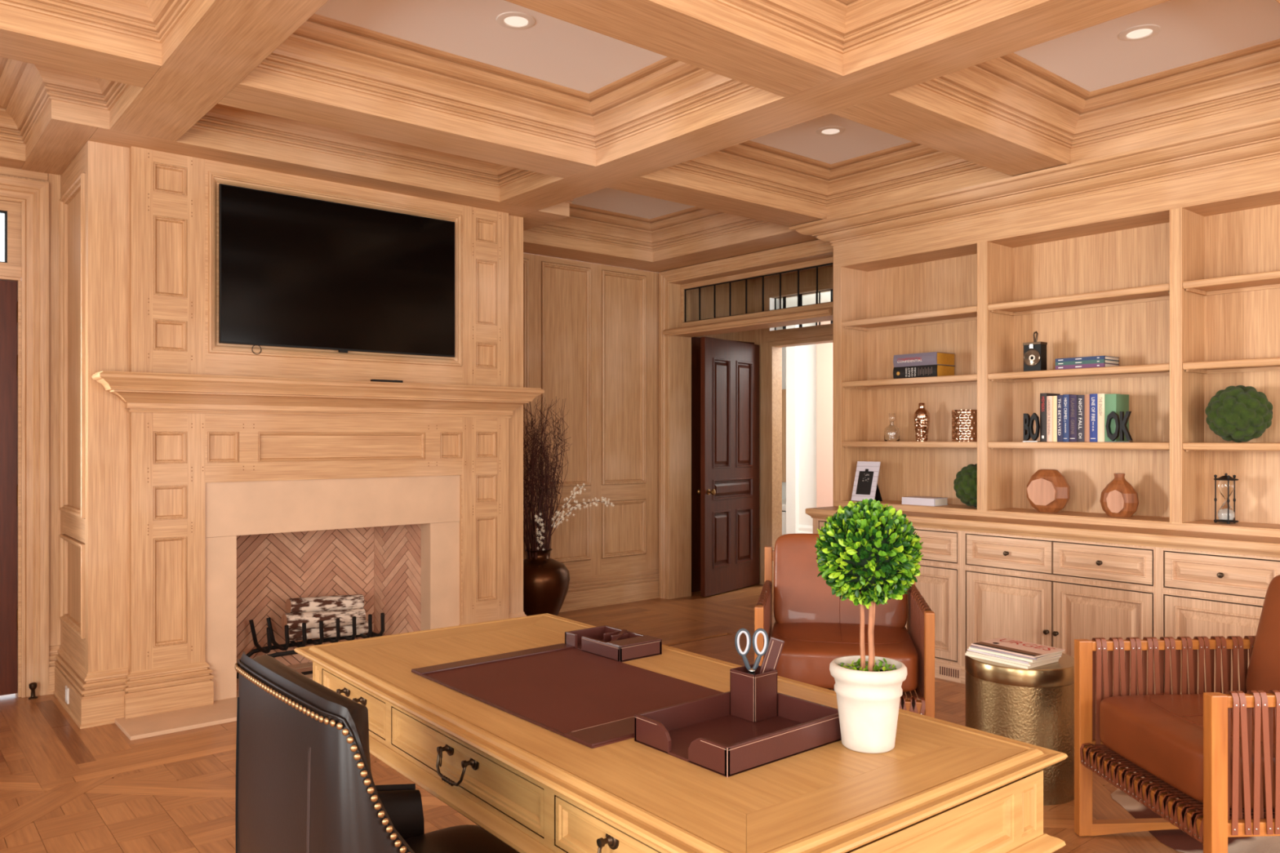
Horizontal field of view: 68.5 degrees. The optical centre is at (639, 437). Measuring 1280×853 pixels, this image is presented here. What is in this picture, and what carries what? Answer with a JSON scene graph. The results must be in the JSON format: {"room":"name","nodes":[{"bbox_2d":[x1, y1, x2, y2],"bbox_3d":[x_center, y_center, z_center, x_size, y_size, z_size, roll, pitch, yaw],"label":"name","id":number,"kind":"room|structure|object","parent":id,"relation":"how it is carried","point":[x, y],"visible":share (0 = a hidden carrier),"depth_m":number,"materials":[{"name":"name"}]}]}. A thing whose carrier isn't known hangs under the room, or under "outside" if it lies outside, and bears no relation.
{"room":"home office","nodes":[
{"label":"home office","id":0,"kind":"room"},
{"bbox_2d":[0,166,60,697],"bbox_3d":[-4.441,-0.020,4.291,3.073,2.880,0.160,0,0,-40],"label":"door frame","id":1,"kind":"structure","parent":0,"point":[29,200],"depth_m":5.15,"materials":[{"name":"brown wood"}]},
{"bbox_2d":[0,280,17,695],"bbox_3d":[-3.825,0.275,4.808,1.090,2.254,0.065,0,0,-40],"label":"door","id":2,"kind":"structure","parent":1,"relation":"in","point":[8,289],"depth_m":5.11,"materials":[{"name":"brown wood"}]},
{"bbox_2d":[53,140,526,728],"bbox_3d":[-2.057,-0.020,5.804,2.608,2.880,1.050,0,0,-40],"label":"wall","id":3,"kind":"structure","parent":0,"point":[93,658],"depth_m":4.71,"materials":[{"name":"brown wood"}]},
{"bbox_2d":[65,685,68,704],"bbox_3d":[-2.968,1.335,4.862,0.009,0.080,0.070,0,0,-40],"label":"wall outlet","id":4,"kind":"object","parent":3,"relation":"attached to","point":[66,686],"visible":1,"depth_m":4.84,"materials":[{"name":"white plastic"}]},
{"bbox_2d":[523,253,658,612],"bbox_3d":[-0.621,-0.020,7.671,2.069,2.880,0.060,0,0,-40],"label":"wall","id":5,"kind":"structure","parent":0,"point":[591,330],"depth_m":7.91,"materials":[{"name":"brown wood"}]},
{"bbox_2d":[0,583,1183,852],"bbox_3d":[0.799,1.470,5.288,12.600,0.100,12.300,0,0,-40],"label":"floor","id":6,"kind":"structure","parent":0,"point":[65,788],"depth_m":3.94,"materials":[{"name":"brown wood"}]},
{"bbox_2d":[28,682,37,699],"bbox_3d":[-3.300,1.377,5.106,0.044,0.085,0.044,0,0,-40],"label":"doorstop","id":7,"kind":"object","parent":6,"relation":"on","point":[33,686],"visible":1,"depth_m":5.10,"materials":[{"name":"gold metal"}]},
{"bbox_2d":[91,146,544,740],"bbox_3d":[-1.782,-0.020,5.510,2.543,2.880,0.953,0,0,-40],"label":"fireplace","id":8,"kind":"object","parent":6,"relation":"on","point":[273,476],"depth_m":5.26,"materials":[{"name":"brown wood"}]},
{"bbox_2d":[301,671,312,675],"bbox_3d":[-1.913,1.396,5.605,0.200,0.004,0.060,0,0,-40],"label":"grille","id":9,"kind":"object","parent":8,"relation":"attached to","point":[306,673],"depth_m":5.55,"materials":[{"name":"black metal"}]},
{"bbox_2d":[91,370,544,417],"bbox_3d":[-1.662,-0.222,5.366,2.543,0.193,0.208,0,0,-40],"label":"mantel shelf","id":10,"kind":"object","parent":8,"relation":"attached to","point":[144,393],"depth_m":5.17,"materials":[{"name":"brown wood"}]},
{"bbox_2d":[284,619,368,640],"bbox_3d":[-1.900,1.173,5.707,0.494,0.118,0.095,0,0,-40],"label":"log","id":11,"kind":"object","parent":8,"relation":"on","point":[330,632],"visible":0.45,"depth_m":5.67,"materials":[{"name":"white wood"}]},
{"bbox_2d":[281,608,365,631],"bbox_3d":[-1.898,1.095,5.650,0.484,0.126,0.101,0,0,-40],"label":"log","id":12,"kind":"object","parent":11,"relation":"on","point":[295,620],"visible":0.88,"depth_m":5.61,"materials":[{"name":"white wood"}]},
{"bbox_2d":[285,594,364,613],"bbox_3d":[-1.908,1.013,5.700,0.454,0.114,0.096,0,0,-40],"label":"log","id":13,"kind":"object","parent":12,"relation":"on","point":[323,603],"visible":0.94,"depth_m":5.66,"materials":[{"name":"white wood"}]},
{"bbox_2d":[218,183,454,357],"bbox_3d":[-1.695,-0.892,5.406,1.384,0.889,0.048,0,0,-40],"label":"television","id":14,"kind":"object","parent":8,"relation":"attached to","point":[295,271],"visible":1,"depth_m":5.33,"materials":[{"name":"black plastic"}]},
{"bbox_2d":[370,379,403,382],"bbox_3d":[-1.470,-0.326,5.452,0.185,0.016,0.038,0,0,-40],"label":"remote control","id":15,"kind":"object","parent":8,"relation":"on","point":[375,380],"visible":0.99,"depth_m":5.43,"materials":[{"name":"black plastic"}]},
{"bbox_2d":[234,651,518,852],"bbox_3d":[-0.454,0.926,1.900,0.599,0.987,0.662,0,0,-40],"label":"office chair","id":16,"kind":"object","parent":6,"relation":"on","point":[304,783],"visible":1,"depth_m":1.65,"materials":[{"name":"leather"}]},
{"bbox_2d":[404,824,518,852],"bbox_3d":[-0.426,0.975,1.924,0.510,0.145,0.524,0,0,-40],"label":"seat cushion","id":17,"kind":"object","parent":16,"relation":"on","point":[468,838],"depth_m":2.11,"materials":[{"name":"leather"}]},
{"bbox_2d":[523,547,569,616],"bbox_3d":[-0.757,1.127,6.998,0.472,0.585,0.472,0,0,-40],"label":"floor vase","id":18,"kind":"object","parent":6,"relation":"on","point":[546,580],"visible":0.73,"depth_m":6.83,"materials":[{"name":"brown ceramic"}]},
{"bbox_2d":[534,513,545,550],"bbox_3d":[-0.729,0.760,6.878,0.070,0.423,0.169,0,0,5],"label":"branch","id":19,"kind":"object","parent":18,"relation":"in","point":[535,516],"visible":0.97,"depth_m":6.88,"materials":[{"name":"beige plant"}]},
{"bbox_2d":[523,395,571,559],"bbox_3d":[-0.762,0.406,6.986,0.555,1.429,0.459,0,0,-32],"label":"branches","id":20,"kind":"object","parent":18,"relation":"in","point":[544,480],"visible":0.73,"depth_m":6.95,"materials":[{"name":"brown plant"}]},
{"bbox_2d":[545,484,586,546],"bbox_3d":[-0.562,0.658,7.049,0.367,0.625,0.053,0,0,-29],"label":"branch","id":21,"kind":"object","parent":18,"relation":"in","point":[582,486],"visible":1,"depth_m":7.05,"materials":[{"name":"beige plant"}]},
{"bbox_2d":[546,497,614,550],"bbox_3d":[-0.462,0.712,7.136,0.609,0.517,0.054,0,0,-32],"label":"branch","id":22,"kind":"object","parent":18,"relation":"in","point":[598,500],"visible":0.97,"depth_m":7.14,"materials":[{"name":"beige plant"}]},
{"bbox_2d":[293,613,1067,852],"bbox_3d":[-0.096,1.039,2.468,0.948,0.762,2.020,0,0,-38],"label":"desk","id":23,"kind":"object","parent":6,"relation":"on","point":[944,786],"visible":0.69,"depth_m":1.92,"materials":[{"name":"brown wood"}]},
{"bbox_2d":[439,748,442,767],"bbox_3d":[-0.474,0.760,2.230,0.006,0.057,0.060,0,0,-16],"label":"key","id":24,"kind":"object","parent":23,"relation":"hanging from","point":[441,749],"visible":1,"depth_m":2.20,"materials":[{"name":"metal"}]},
{"bbox_2d":[411,643,724,748],"bbox_3d":[-0.172,0.655,2.475,0.519,0.010,0.842,0,0,-40],"label":"desk pad","id":25,"kind":"object","parent":23,"relation":"on","point":[586,699],"visible":0.81,"depth_m":2.46,"materials":[{"name":"leather"}]},
{"bbox_2d":[564,625,662,662],"bbox_3d":[-0.085,0.633,2.904,0.164,0.052,0.278,0,0,-40],"label":"holder","id":26,"kind":"object","parent":23,"relation":"on","point":[613,643],"visible":0.97,"depth_m":2.84,"materials":[{"name":"leather"}]},
{"bbox_2d":[634,691,841,777],"bbox_3d":[0.222,0.630,2.046,0.374,0.058,0.284,0,0,-40],"label":"tray","id":27,"kind":"object","parent":23,"relation":"on","point":[702,732],"visible":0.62,"depth_m":2.02,"materials":[{"name":"leather"}]},
{"bbox_2d":[729,664,777,722],"bbox_3d":[0.267,0.599,2.203,0.079,0.108,0.080,0,0,-40],"label":"pen cup","id":28,"kind":"object","parent":27,"relation":"in","point":[753,698],"visible":0.99,"depth_m":2.18,"materials":[{"name":"leather"}]},
{"bbox_2d":[734,628,768,675],"bbox_3d":[0.263,0.545,2.205,0.079,0.192,0.018,0,0,-1],"label":"scissors","id":29,"kind":"object","parent":28,"relation":"in","point":[751,670],"visible":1,"depth_m":2.20,"materials":[{"name":"grey metal"}]},
{"bbox_2d":[758,636,784,674],"bbox_3d":[0.298,0.558,2.216,0.085,0.175,0.013,0,0,7],"label":"case","id":30,"kind":"object","parent":28,"relation":"in","point":[771,660],"visible":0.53,"depth_m":2.21,"materials":[{"name":"leather"}]},
{"bbox_2d":[829,655,907,753],"bbox_3d":[0.487,0.572,2.006,0.162,0.176,0.162,0,0,-40],"label":"pot","id":31,"kind":"object","parent":23,"relation":"on","point":[868,691],"depth_m":1.95,"materials":[{"name":"white ceramic"}]},
{"bbox_2d":[814,498,923,753],"bbox_3d":[0.488,0.395,2.004,0.230,0.528,0.228,0,0,-40],"label":"topiary","id":32,"kind":"object","parent":23,"relation":"on","point":[868,553],"visible":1,"depth_m":1.95,"materials":[{"name":"green plant"}]},
{"bbox_2d":[754,533,934,718],"bbox_3d":[0.931,0.950,4.358,0.745,0.941,0.833,0,0,11],"label":"armchair","id":33,"kind":"object","parent":6,"relation":"on","point":[817,628],"visible":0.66,"depth_m":4.35,"materials":[{"name":"brown leather"}]},
{"bbox_2d":[773,533,907,628],"bbox_3d":[0.985,0.720,4.641,0.638,0.482,0.257,0,0,11],"label":"cushion","id":34,"kind":"object","parent":33,"relation":"on","point":[800,596],"depth_m":4.57,"materials":[{"name":"leather"}]},
{"bbox_2d":[771,622,918,692],"bbox_3d":[0.931,0.995,4.356,0.642,0.201,0.770,0,0,11],"label":"seat cushion","id":35,"kind":"object","parent":33,"relation":"on","point":[809,649],"depth_m":4.06,"materials":[{"name":"leather"}]},
{"bbox_2d":[813,518,961,683],"bbox_3d":[1.710,0.967,6.014,0.596,0.906,1.098,0,0,-40],"label":"base cabinet","id":36,"kind":"object","parent":6,"relation":"on","point":[939,582],"visible":0.22,"depth_m":5.51,"materials":[{"name":"brown wood"}]},
{"bbox_2d":[939,666,958,678],"bbox_3d":[1.802,1.370,5.473,0.002,0.048,0.123,0,0,-40],"label":"floor vent","id":37,"kind":"object","parent":36,"relation":"attached to","point":[945,672],"depth_m":5.47,"materials":[{"name":"brown wood"}]},
{"bbox_2d":[805,506,1279,557],"bbox_3d":[2.753,0.507,4.762,0.603,0.065,4.429,0,0,-40],"label":"countertop","id":38,"kind":"structure","parent":36,"relation":"on","point":[1264,546],"depth_m":4.84,"materials":[{"name":"brown wood"}]},
{"bbox_2d":[788,116,1279,537],"bbox_3d":[2.715,-0.490,4.877,0.508,1.930,4.655,0,0,-40],"label":"bookcase","id":39,"kind":"object","parent":38,"relation":"on","point":[1162,260],"visible":0.98,"depth_m":5.36,"materials":[{"name":"brown wood"}]},
{"bbox_2d":[851,461,882,501],"bbox_3d":[1.539,0.300,6.369,0.178,0.269,0.108,0,0,43],"label":"frame","id":40,"kind":"object","parent":39,"relation":"on","point":[865,482],"visible":0.95,"depth_m":6.35,"materials":[{"name":"white"}]},
{"bbox_2d":[855,471,873,494],"bbox_3d":[1.521,0.310,6.353,0.113,0.156,0.043,0,0,43],"label":"photo","id":41,"kind":"object","parent":40,"relation":"on","point":[864,479],"depth_m":6.35,"materials":[{"name":"grey paper"}]},
{"bbox_2d":[884,413,899,440],"bbox_3d":[1.683,-0.067,6.274,0.100,0.188,0.100,0,0,-40],"label":"decanter","id":42,"kind":"object","parent":39,"relation":"on","point":[891,433],"visible":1,"depth_m":6.24,"materials":[{"name":"clear glass"}]},
{"bbox_2d":[913,402,929,441],"bbox_3d":[1.830,-0.098,6.097,0.100,0.250,0.100,0,0,-40],"label":"cocktail shaker","id":43,"kind":"object","parent":39,"relation":"on","point":[922,415],"visible":1,"depth_m":6.06,"materials":[{"name":"beige"}]},
{"bbox_2d":[893,364,955,378],"bbox_3d":[1.842,-0.419,6.100,0.218,0.078,0.321,0,0,-40],"label":"book","id":44,"kind":"object","parent":39,"relation":"on","point":[926,371],"visible":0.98,"depth_m":6.01,"materials":[{"name":"black paper"}]},
{"bbox_2d":[893,351,955,367],"bbox_3d":[1.842,-0.498,6.097,0.222,0.080,0.317,0,0,-40],"label":"book","id":45,"kind":"object","parent":44,"relation":"on","point":[932,357],"visible":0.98,"depth_m":6.01,"materials":[{"name":"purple paper"}]},
{"bbox_2d":[902,496,948,506],"bbox_3d":[1.839,0.412,6.063,0.160,0.046,0.238,0,0,-40],"label":"book","id":46,"kind":"object","parent":39,"relation":"on","point":[915,500],"visible":1,"depth_m":6.00,"materials":[{"name":"white paper"}]},
{"bbox_2d":[951,409,977,441],"bbox_3d":[2.043,-0.071,5.850,0.192,0.196,0.192,0,0,-8],"label":"ice bucket","id":47,"kind":"object","parent":39,"relation":"on","point":[964,422],"visible":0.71,"depth_m":5.77,"materials":[{"name":"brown metal"}]},
{"bbox_2d":[953,463,977,507],"bbox_3d":[2.082,0.299,5.804,0.272,0.272,0.273,0,0,-40],"label":"moss ball","id":48,"kind":"object","parent":39,"relation":"on","point":[965,486],"visible":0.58,"depth_m":5.74,"materials":[{"name":"green plant"}]},
{"bbox_2d":[1022,413,1039,441],"bbox_3d":[2.269,-0.057,5.438,0.040,0.167,0.089,0,0,-40],"label":"bookend","id":49,"kind":"object","parent":39,"relation":"on","point":[1028,420],"visible":1,"depth_m":5.43,"materials":[{"name":"black plastic"}]},
{"bbox_2d":[1022,331,1047,371],"bbox_3d":[2.302,-0.500,5.480,0.089,0.239,0.110,0,0,-40],"label":"camera","id":50,"kind":"object","parent":39,"relation":"on","point":[1034,353],"visible":0.97,"depth_m":5.45,"materials":[{"name":"black metal"}]},
{"bbox_2d":[1026,469,1070,512],"bbox_3d":[2.366,0.311,5.449,0.160,0.248,0.246,0,0,-40],"label":"wooden vase","id":51,"kind":"object","parent":39,"relation":"on","point":[1048,491],"visible":1,"depth_m":5.39,"materials":[{"name":"brown wood"}]},
{"bbox_2d":[1046,395,1052,441],"bbox_3d":[2.402,-0.104,5.422,0.166,0.262,0.031,0,0,-40],"label":"book","id":52,"kind":"object","parent":39,"relation":"on","point":[1049,398],"visible":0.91,"depth_m":5.37,"materials":[{"name":"beige paper"}]},
{"bbox_2d":[1040,393,1060,441],"bbox_3d":[2.379,-0.113,5.450,0.166,0.280,0.039,0,0,-40],"label":"book","id":53,"kind":"object","parent":39,"relation":"on","point":[1042,396],"visible":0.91,"depth_m":5.40,"materials":[{"name":"grey paper"}]},
{"bbox_2d":[1052,395,1057,441],"bbox_3d":[2.421,-0.104,5.399,0.165,0.262,0.027,0,0,-40],"label":"book","id":54,"kind":"object","parent":39,"relation":"on","point":[1054,397],"visible":0.4,"depth_m":5.34,"materials":[{"name":"brown paper"}]},
{"bbox_2d":[1057,395,1062,441],"bbox_3d":[2.440,-0.106,5.376,0.166,0.266,0.032,0,0,-40],"label":"book","id":55,"kind":"object","parent":39,"relation":"on","point":[1060,397],"visible":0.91,"depth_m":5.32,"materials":[{"name":"blue paper"}]},
{"bbox_2d":[1062,394,1074,441],"bbox_3d":[2.462,-0.107,5.349,0.166,0.268,0.035,0,0,-40],"label":"book","id":56,"kind":"object","parent":39,"relation":"on","point":[1065,397],"visible":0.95,"depth_m":5.29,"materials":[{"name":"blue paper"}]},
{"bbox_2d":[1069,395,1076,441],"bbox_3d":[2.488,-0.105,5.318,0.166,0.264,0.043,0,0,-40],"label":"book","id":57,"kind":"object","parent":39,"relation":"on","point":[1073,398],"visible":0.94,"depth_m":5.26,"materials":[{"name":"purple paper"}]},
{"bbox_2d":[1076,395,1084,442],"bbox_3d":[2.516,-0.104,5.285,0.166,0.262,0.041,0,0,-40],"label":"book","id":58,"kind":"object","parent":39,"relation":"on","point":[1080,398],"visible":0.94,"depth_m":5.23,"materials":[{"name":"grey paper"}]},
{"bbox_2d":[1084,395,1089,442],"bbox_3d":[2.539,-0.104,5.258,0.165,0.262,0.028,0,0,-40],"label":"book","id":59,"kind":"object","parent":39,"relation":"on","point":[1086,397],"visible":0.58,"depth_m":5.21,"materials":[{"name":"brown paper"}]},
{"bbox_2d":[1055,363,1118,369],"bbox_3d":[2.522,-0.393,5.298,0.192,0.026,0.272,0,0,-40],"label":"book","id":60,"kind":"object","parent":39,"relation":"on","point":[1092,365],"visible":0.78,"depth_m":5.22,"materials":[{"name":"purple paper"}]},
{"bbox_2d":[1055,359,1119,365],"bbox_3d":[2.522,-0.416,5.298,0.192,0.020,0.272,0,0,-40],"label":"book","id":61,"kind":"object","parent":60,"relation":"on","point":[1100,361],"visible":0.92,"depth_m":5.22,"materials":[{"name":"teal paper"}]},
{"bbox_2d":[1055,355,1119,362],"bbox_3d":[2.522,-0.436,5.298,0.192,0.020,0.272,0,0,-40],"label":"book","id":62,"kind":"object","parent":61,"relation":"on","point":[1094,357],"visible":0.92,"depth_m":5.22,"materials":[{"name":"blue paper"}]},
{"bbox_2d":[1089,393,1097,442],"bbox_3d":[2.561,-0.106,5.230,0.166,0.266,0.042,0,0,-40],"label":"book","id":63,"kind":"object","parent":39,"relation":"on","point":[1094,397],"visible":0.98,"depth_m":5.17,"materials":[{"name":"blue paper"}]},
{"bbox_2d":[1097,393,1110,442],"bbox_3d":[2.587,-0.106,5.199,0.166,0.266,0.037,0,0,-40],"label":"book","id":64,"kind":"object","parent":39,"relation":"on","point":[1100,396],"visible":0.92,"depth_m":5.14,"materials":[{"name":"beige paper"}]},
{"bbox_2d":[1104,393,1128,441],"bbox_3d":[2.620,-0.104,5.161,0.165,0.262,0.061,0,0,-40],"label":"book","id":65,"kind":"object","parent":39,"relation":"on","point":[1115,402],"visible":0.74,"depth_m":5.12,"materials":[{"name":"green paper"}]},
{"bbox_2d":[1104,411,1133,442],"bbox_3d":[2.582,-0.057,5.062,0.040,0.167,0.136,0,0,-40],"label":"bookend","id":66,"kind":"object","parent":39,"relation":"on","point":[1121,425],"visible":1,"depth_m":5.05,"materials":[{"name":"black plastic"}]},
{"bbox_2d":[1099,473,1138,517],"bbox_3d":[2.624,0.317,5.141,0.124,0.237,0.202,0,0,-40],"label":"wooden vase","id":67,"kind":"object","parent":39,"relation":"on","point":[1118,498],"visible":1,"depth_m":5.10,"materials":[{"name":"brown wood"}]},
{"bbox_2d":[1213,473,1238,524],"bbox_3d":[2.959,0.308,4.742,0.108,0.254,0.108,0,0,-40],"label":"hourglass","id":68,"kind":"object","parent":39,"relation":"on","point":[1226,486],"visible":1,"depth_m":4.72,"materials":[{"name":"black metal"}]},
{"bbox_2d":[1204,385,1272,442],"bbox_3d":[2.997,-0.117,4.699,0.288,0.288,0.289,0,0,-40],"label":"moss ball","id":69,"kind":"object","parent":39,"relation":"on","point":[1239,413],"visible":1,"depth_m":4.61,"materials":[{"name":"green plant"}]},
{"bbox_2d":[964,652,1074,805],"bbox_3d":[1.553,1.158,3.830,0.429,0.524,0.429,0,0,-40],"label":"table","id":70,"kind":"object","parent":6,"relation":"on","point":[1035,706],"visible":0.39,"depth_m":3.64,"materials":[{"name":"gold metal"}]},
{"bbox_2d":[964,653,1058,669],"bbox_3d":[1.504,0.891,3.802,0.215,0.010,0.282,0,0,-35],"label":"magazine","id":71,"kind":"object","parent":70,"relation":"on","point":[966,654],"visible":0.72,"depth_m":3.71,"materials":[{"name":"beige paper"}]},
{"bbox_2d":[966,650,1059,666],"bbox_3d":[1.509,0.882,3.802,0.214,0.008,0.282,0,0,-37],"label":"magazine","id":72,"kind":"object","parent":71,"relation":"on","point":[967,651],"visible":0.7,"depth_m":3.72,"materials":[{"name":"beige paper"}]},
{"bbox_2d":[967,648,1061,664],"bbox_3d":[1.514,0.874,3.802,0.214,0.007,0.282,0,0,-33],"label":"magazine","id":73,"kind":"object","parent":72,"relation":"on","point":[968,649],"visible":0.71,"depth_m":3.71,"materials":[{"name":"beige paper"}]},
{"bbox_2d":[968,646,1062,662],"bbox_3d":[1.519,0.865,3.803,0.215,0.009,0.282,0,0,-36],"label":"magazine","id":74,"kind":"object","parent":73,"relation":"on","point":[970,648],"visible":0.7,"depth_m":3.71,"materials":[{"name":"beige paper"}]},
{"bbox_2d":[969,645,1062,659],"bbox_3d":[1.524,0.857,3.803,0.214,0.006,0.282,0,0,-40],"label":"magazine","id":75,"kind":"object","parent":74,"relation":"on","point":[972,646],"visible":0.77,"depth_m":3.73,"materials":[{"name":"beige paper"}]},
{"bbox_2d":[971,637,1064,657],"bbox_3d":[1.529,0.851,3.803,0.215,0.007,0.282,0,0,-35],"label":"magazine","id":76,"kind":"object","parent":75,"relation":"on","point":[1026,649],"visible":1,"depth_m":3.78,"materials":[{"name":"beige paper"}]},
{"bbox_2d":[972,641,1041,656],"bbox_3d":[1.468,0.848,3.761,0.059,0.001,0.276,0,0,-35],"label":"photo","id":77,"kind":"object","parent":76,"relation":"on","point":[993,646],"depth_m":3.75},
{"bbox_2d":[960,530,1158,696],"bbox_3d":[2.403,0.967,5.182,0.596,0.906,1.068,0,0,-40],"label":"base cabinet","id":78,"kind":"object","parent":6,"relation":"on","point":[1053,593],"visible":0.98,"depth_m":4.99,"materials":[{"name":"brown wood"}]},
{"bbox_2d":[1104,753,1279,852],"bbox_3d":[2.675,1.418,3.720,1.658,0.003,1.662,0,0,3],"label":"cowhide rug","id":79,"kind":"object","parent":6,"relation":"on","point":[1178,840],"visible":0.21,"depth_m":3.30,"materials":[{"name":"beige fur"}]},
{"bbox_2d":[1074,574,1279,852],"bbox_3d":[1.992,0.945,3.020,0.833,0.941,0.745,0,0,-3],"label":"armchair","id":80,"kind":"object","parent":79,"relation":"on","point":[1218,753],"visible":1,"depth_m":3.09,"materials":[{"name":"brown leather"}]},
{"bbox_2d":[1099,693,1275,808],"bbox_3d":[1.991,0.991,3.020,0.770,0.201,0.642,0,0,-3],"label":"seat cushion","id":81,"kind":"object","parent":80,"relation":"on","point":[1158,737],"depth_m":2.96,"materials":[{"name":"leather"}]},
{"bbox_2d":[1245,574,1279,693],"bbox_3d":[2.280,0.716,3.037,0.257,0.482,0.638,0,0,-3],"label":"cushion","id":82,"kind":"object","parent":80,"relation":"on","point":[1263,673],"depth_m":3.27,"materials":[{"name":"leather"}]},
{"bbox_2d":[1158,547,1279,694],"bbox_3d":[3.087,0.967,4.362,0.596,0.906,1.067,0,0,-40],"label":"base cabinet","id":83,"kind":"object","parent":6,"relation":"on","point":[1202,593],"visible":0.49,"depth_m":4.43,"materials":[{"name":"brown wood"}]},
{"bbox_2d":[0,0,1279,272],"bbox_3d":[0.051,-1.670,2.516,7.900,0.420,9.000,0,0,-40],"label":"ceiling","id":84,"kind":"structure","parent":0,"point":[651,135],"depth_m":4.36,"materials":[{"name":"brown wood"}]},
{"bbox_2d":[496,11,535,29],"bbox_3d":[-0.522,-1.752,3.952,0.164,0.007,0.164,0,0,-40],"label":"recessed light","id":85,"kind":"object","parent":84,"relation":"in","point":[510,20],"visible":1,"depth_m":3.94,"materials":[{"name":"white paint"}]},
{"bbox_2d":[816,125,844,135],"bbox_3d":[1.091,-1.752,5.375,0.164,0.007,0.164,0,0,-40],"label":"recessed light","id":86,"kind":"object","parent":84,"relation":"in","point":[830,130],"visible":1,"depth_m":5.36,"materials":[{"name":"white paint"}]},
{"bbox_2d":[1118,23,1160,40],"bbox_3d":[2.165,-1.752,4.071,0.164,0.007,0.164,0,0,-40],"label":"recessed light","id":87,"kind":"object","parent":84,"relation":"in","point":[1140,32],"visible":1,"depth_m":4.06,"materials":[{"name":"white paint"}]},
{"bbox_2d":[670,252,832,599],"bbox_3d":[3.083,-0.020,5.044,0.255,2.880,8.800,0,0,-40],"label":"wall","id":88,"kind":"structure","parent":0,"point":[680,346],"depth_m":8.29,"materials":[{"name":"brown wood"}]},
{"bbox_2d":[658,239,833,599],"bbox_3d":[0.918,-0.017,7.601,0.304,2.874,2.008,0,0,-40],"label":"door frame","id":89,"kind":"structure","parent":88,"relation":"in","point":[799,293],"depth_m":7.76,"materials":[{"name":"brown wood"}]},
{"bbox_2d":[697,336,759,596],"bbox_3d":[0.815,0.262,8.675,0.178,2.293,0.944,0,0,33],"label":"door","id":90,"kind":"structure","parent":89,"relation":"attached to","point":[729,490],"depth_m":8.59,"materials":[{"name":"brown wood"}]},
{"bbox_2d":[691,320,832,592],"bbox_3d":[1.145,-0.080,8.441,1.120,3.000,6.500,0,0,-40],"label":"door frame","id":91,"kind":"structure","parent":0,"point":[771,341],"depth_m":8.96,"materials":[{"name":"brown wood"}]},
{"bbox_2d":[782,499,786,511],"bbox_3d":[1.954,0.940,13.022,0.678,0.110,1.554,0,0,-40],"label":"light switch","id":92,"kind":"object","parent":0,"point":[784,501],"visible":0.02,"depth_m":12.55,"materials":[{"name":"white paint"}]},
{"bbox_2d":[782,342,832,533],"bbox_3d":[2.029,-0.080,10.871,3.360,3.000,6.300,0,0,-40],"label":"wall","id":93,"kind":"structure","parent":0,"point":[806,370],"depth_m":11.58,"materials":[{"name":"white paint"}]},
{"bbox_2d":[782,389,786,535],"bbox_3d":[1.974,0.370,13.006,0.690,2.100,1.650,0,0,-40],"label":"trim","id":94,"kind":"structure","parent":93,"relation":"attached to","point":[784,391],"depth_m":13.31,"materials":[{"name":"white wood"}]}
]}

